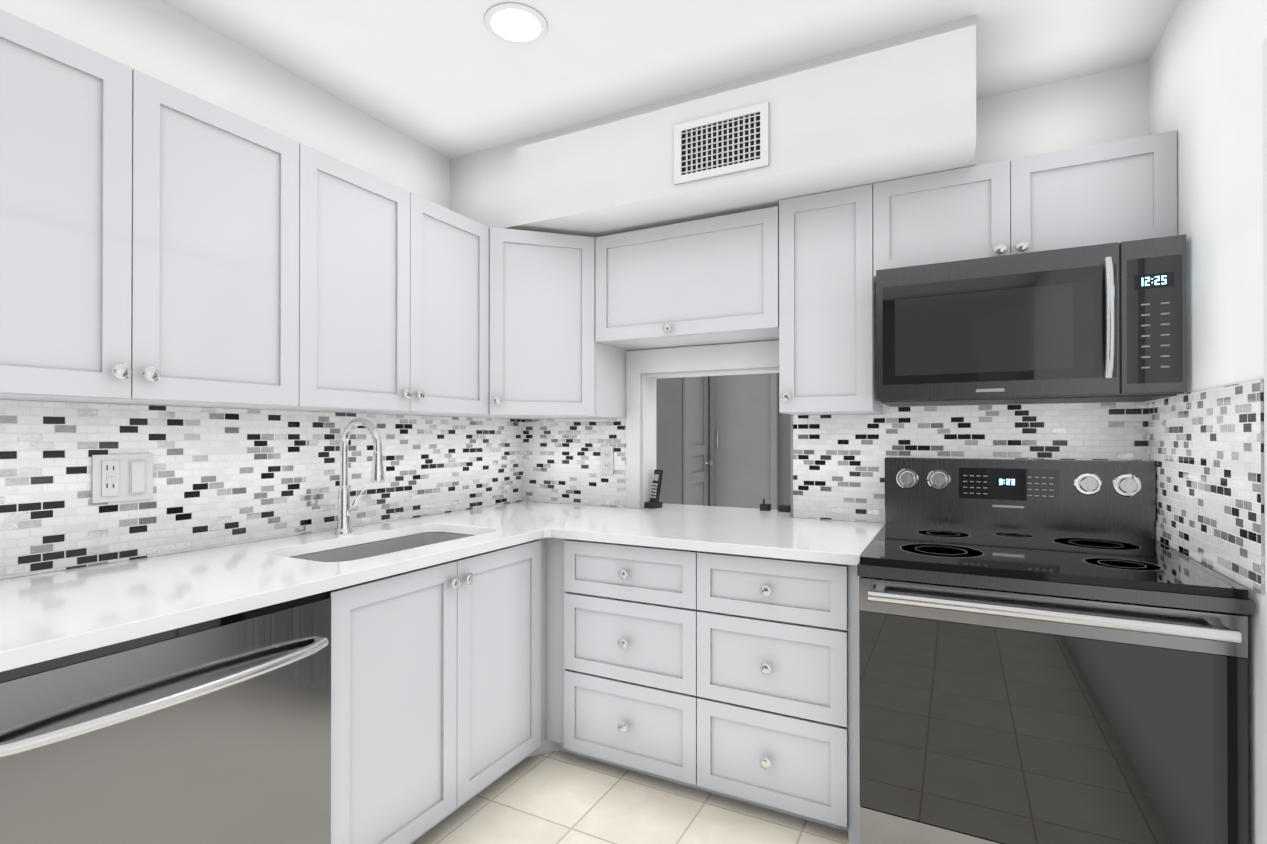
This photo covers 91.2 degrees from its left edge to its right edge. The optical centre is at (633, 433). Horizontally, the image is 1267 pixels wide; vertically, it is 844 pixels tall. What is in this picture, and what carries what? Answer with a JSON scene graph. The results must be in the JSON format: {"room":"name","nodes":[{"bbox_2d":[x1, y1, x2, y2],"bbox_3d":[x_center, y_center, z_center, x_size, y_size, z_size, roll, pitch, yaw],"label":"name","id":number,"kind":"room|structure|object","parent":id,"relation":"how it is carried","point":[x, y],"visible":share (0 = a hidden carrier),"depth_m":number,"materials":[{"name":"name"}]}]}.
{"room":"kitchen","nodes":[
{"label":"kitchen","id":0,"kind":"room"},
{"bbox_2d":[412,750,852,843],"bbox_3d":[0.045,1.332,1.668,6.000,0.100,6.920,0,0,28],"label":"floor","id":1,"kind":"structure","parent":0,"point":[558,797],"depth_m":2.09,"materials":[{"name":"tile"}]},
{"bbox_2d":[0,591,330,843],"bbox_3d":[-1.207,0.843,1.433,0.737,0.876,0.692,0,0,28],"label":"dishwasher","id":2,"kind":"object","parent":1,"relation":"on","point":[216,731],"visible":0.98,"depth_m":1.29,"materials":[{"name":"grey metal"}]},
{"bbox_2d":[330,540,540,843],"bbox_3d":[-0.865,0.845,2.169,0.721,0.879,0.923,0,0,28],"label":"base cabinet","id":3,"kind":"object","parent":1,"relation":"on","point":[435,694],"visible":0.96,"depth_m":1.92,"materials":[{"name":"paint"}]},
{"bbox_2d":[0,501,635,671],"bbox_3d":[-0.839,0.388,2.189,0.750,0.035,2.421,0,0,28],"label":"countertop","id":4,"kind":"structure","parent":3,"relation":"on","point":[50,615],"depth_m":1.57,"materials":[{"name":"stone"}]},
{"bbox_2d":[334,418,384,533],"bbox_3d":[-0.987,0.157,2.287,0.236,0.426,0.118,0,0,28],"label":"faucet","id":5,"kind":"object","parent":4,"relation":"on","point":[345,510],"visible":1,"depth_m":2.28,"materials":[{"name":"silver metal"}]},
{"bbox_2d":[290,532,473,561],"bbox_3d":[-0.839,0.504,2.161,0.438,0.195,0.788,0,0,28],"label":"sink","id":6,"kind":"object","parent":4,"relation":"in","point":[362,551],"visible":0.17,"depth_m":2.34,"materials":[{"name":"silver metal"}]},
{"bbox_2d":[645,469,662,508],"bbox_3d":[0.099,0.279,3.126,0.089,0.190,0.108,0,0,28],"label":"phone","id":7,"kind":"object","parent":4,"relation":"on","point":[654,502],"visible":1,"depth_m":3.12,"materials":[{"name":"black plastic"}]},
{"bbox_2d":[527,538,572,756],"bbox_3d":[-0.452,0.848,2.912,0.765,0.879,0.774,0,0,28],"label":"base cabinet","id":8,"kind":"object","parent":1,"relation":"on","point":[552,644],"visible":0.25,"depth_m":2.47,"materials":[{"name":"paint"}]},
{"bbox_2d":[662,504,790,512],"bbox_3d":[0.434,0.392,3.037,0.736,0.035,0.240,0,0,28],"label":"windowsill","id":9,"kind":"structure","parent":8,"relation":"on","point":[689,506],"depth_m":3.08,"materials":[{"name":"stone"}]},
{"bbox_2d":[760,499,790,511],"bbox_3d":[0.689,0.346,2.983,0.160,0.054,0.060,0,0,28],"label":"charger","id":10,"kind":"object","parent":9,"relation":"on","point":[767,507],"visible":0.88,"depth_m":2.96,"materials":[{"name":"black plastic"}]},
{"bbox_2d":[564,539,703,790],"bbox_3d":[0.135,0.847,2.607,0.557,0.879,0.771,0,0,28],"label":"drawers","id":11,"kind":"object","parent":1,"relation":"on","point":[630,658],"visible":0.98,"depth_m":2.29,"materials":[{"name":"paint"}]},
{"bbox_2d":[552,505,884,565],"bbox_3d":[0.354,0.389,2.485,1.152,0.035,0.796,0,0,28],"label":"countertop","id":12,"kind":"structure","parent":11,"relation":"on","point":[747,532],"depth_m":2.34,"materials":[{"name":"stone"}]},
{"bbox_2d":[697,551,859,843],"bbox_3d":[0.626,0.846,2.352,0.549,0.879,0.771,0,0,28],"label":"drawers","id":13,"kind":"object","parent":1,"relation":"on","point":[778,684],"visible":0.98,"depth_m":2.03,"materials":[{"name":"paint"}]},
{"bbox_2d":[857,457,1253,843],"bbox_3d":[1.209,0.690,1.952,0.845,1.188,0.922,0,0,28],"label":"range","id":14,"kind":"object","parent":1,"relation":"on","point":[1053,651],"visible":1,"depth_m":1.64,"materials":[{"name":"black metal"}]},
{"bbox_2d":[0,0,1266,843],"bbox_3d":[-0.459,-0.077,0.776,2.975,2.710,4.860,0,0,28],"label":"wall","id":15,"kind":"structure","parent":0,"point":[573,114],"depth_m":2.10,"materials":[{"name":"paint"}]},
{"bbox_2d":[0,9,298,408],"bbox_3d":[-1.369,-0.495,1.601,0.356,0.822,0.880,0,0,28],"label":"upper cabinet","id":16,"kind":"object","parent":15,"relation":"attached to","point":[149,240],"visible":1,"depth_m":1.54,"materials":[{"name":"paint"}]},
{"bbox_2d":[0,400,523,578],"bbox_3d":[-1.170,0.145,2.363,0.006,0.450,2.419,0,0,28],"label":"tile backsplash","id":17,"kind":"structure","parent":15,"relation":"attached to","point":[222,477],"depth_m":2.01,"materials":[{"name":"tile"}]},
{"bbox_2d":[92,454,152,502],"bbox_3d":[-1.464,0.128,1.781,0.012,0.134,0.145,0,0,28],"label":"outlet","id":18,"kind":"object","parent":17,"relation":"attached to","point":[121,477],"visible":1,"depth_m":1.78,"materials":[{"name":"white plastic"}]},
{"bbox_2d":[242,143,488,415],"bbox_3d":[-0.962,-0.491,2.382,0.356,0.822,0.880,0,0,28],"label":"upper cabinet","id":19,"kind":"object","parent":15,"relation":"attached to","point":[393,299],"visible":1,"depth_m":2.23,"materials":[{"name":"paint"}]},
{"bbox_2d":[485,2,546,43],"bbox_3d":[-0.374,-1.302,1.978,0.196,0.007,0.196,0,0,28],"label":"recessed light","id":20,"kind":"object","parent":15,"relation":"in","point":[514,23],"visible":1,"depth_m":1.97,"materials":[{"name":"white paint"}]},
{"bbox_2d":[445,227,626,418],"bbox_3d":[-0.475,-0.489,2.987,0.660,0.822,0.672,0,0,28],"label":"upper cabinet","id":21,"kind":"object","parent":15,"relation":"attached to","point":[550,357],"visible":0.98,"depth_m":2.79,"materials":[{"name":"paint"}]},
{"bbox_2d":[524,418,625,506],"bbox_3d":[-0.308,0.149,3.275,0.631,0.450,0.006,0,0,28],"label":"tile backsplash","id":22,"kind":"structure","parent":15,"relation":"attached to","point":[562,457],"depth_m":3.28,"materials":[{"name":"tile"}]},
{"bbox_2d":[601,446,613,474],"bbox_3d":[-0.136,0.139,3.177,0.072,0.144,0.010,0,0,28],"label":"outlet","id":23,"kind":"object","parent":22,"relation":"attached to","point":[607,459],"visible":1,"depth_m":3.17,"materials":[{"name":"white plastic"}]},
{"bbox_2d":[595,206,778,350],"bbox_3d":[0.265,-0.659,2.780,0.846,0.483,0.356,0,0,28],"label":"upper cabinet","id":24,"kind":"object","parent":15,"relation":"attached to","point":[710,281],"visible":1,"depth_m":2.65,"materials":[{"name":"paint"}]},
{"bbox_2d":[674,102,768,184],"bbox_3d":[0.323,-1.079,2.318,0.370,0.228,0.009,0,0,28],"label":"air vent","id":25,"kind":"object","parent":15,"relation":"in","point":[733,141],"visible":1,"depth_m":2.31,"materials":[{"name":"white metal"}]},
{"bbox_2d":[779,184,881,414],"bbox_3d":[0.797,-0.502,2.502,0.350,0.844,0.356,0,0,28],"label":"upper cabinet","id":26,"kind":"object","parent":15,"relation":"attached to","point":[827,324],"visible":1,"depth_m":2.38,"materials":[{"name":"paint"}]},
{"bbox_2d":[793,402,1143,522],"bbox_3d":[1.258,0.186,2.458,1.243,0.600,0.006,0,0,28],"label":"tile backsplash","id":27,"kind":"structure","parent":15,"relation":"attached to","point":[839,460],"depth_m":2.49,"materials":[{"name":"tile"}]},
{"bbox_2d":[873,130,1176,281],"bbox_3d":[1.340,-0.751,2.220,0.873,0.348,0.356,0,0,28],"label":"upper cabinet","id":28,"kind":"object","parent":15,"relation":"attached to","point":[1119,191],"visible":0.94,"depth_m":2.07,"materials":[{"name":"paint"}]},
{"bbox_2d":[876,234,1186,406],"bbox_3d":[1.313,-0.342,2.154,0.838,0.464,0.495,0,0,28],"label":"microwave","id":29,"kind":"object","parent":28,"relation":"attached to","point":[1102,323],"visible":1,"depth_m":1.96,"materials":[{"name":"black metal"}]},
{"bbox_2d":[1144,379,1264,594],"bbox_3d":[1.594,0.183,1.762,0.006,0.600,0.890,0,0,28],"label":"tile backsplash","id":30,"kind":"structure","parent":15,"relation":"attached to","point":[1206,447],"depth_m":1.62,"materials":[{"name":"tile"}]},
{"bbox_2d":[1262,37,1266,843],"bbox_3d":[1.335,0.221,1.280,0.018,2.120,0.095,0,0,28],"label":"door frame","id":31,"kind":"structure","parent":15,"relation":"attached to","point":[1264,51],"depth_m":1.32,"materials":[{"name":"paint"}]},
{"bbox_2d":[656,373,790,505],"bbox_3d":[1.093,-0.064,3.683,6.040,2.710,1.730,0,0,28],"label":"wall","id":32,"kind":"structure","parent":0,"point":[669,427],"depth_m":4.41,"materials":[{"name":"paint"}]},
{"bbox_2d":[683,376,713,505],"bbox_3d":[0.486,0.280,4.533,0.095,2.030,0.410,0,0,28],"label":"room door","id":33,"kind":"structure","parent":32,"relation":"in","point":[695,441],"depth_m":4.52,"materials":[{"name":"paint"}]},
{"bbox_2d":[626,340,792,516],"bbox_3d":[0.401,-0.019,2.982,0.898,0.785,0.172,0,0,28],"label":"trim","id":34,"kind":"structure","parent":32,"relation":"attached to","point":[645,369],"depth_m":3.07,"materials":[{"name":"paint"}]},
{"bbox_2d":[710,373,777,509],"bbox_3d":[0.819,0.245,4.632,0.513,2.100,0.055,0,0,28],"label":"closet door","id":35,"kind":"structure","parent":32,"relation":"in","point":[744,437],"depth_m":4.62,"materials":[{"name":"paint"}]}
]}

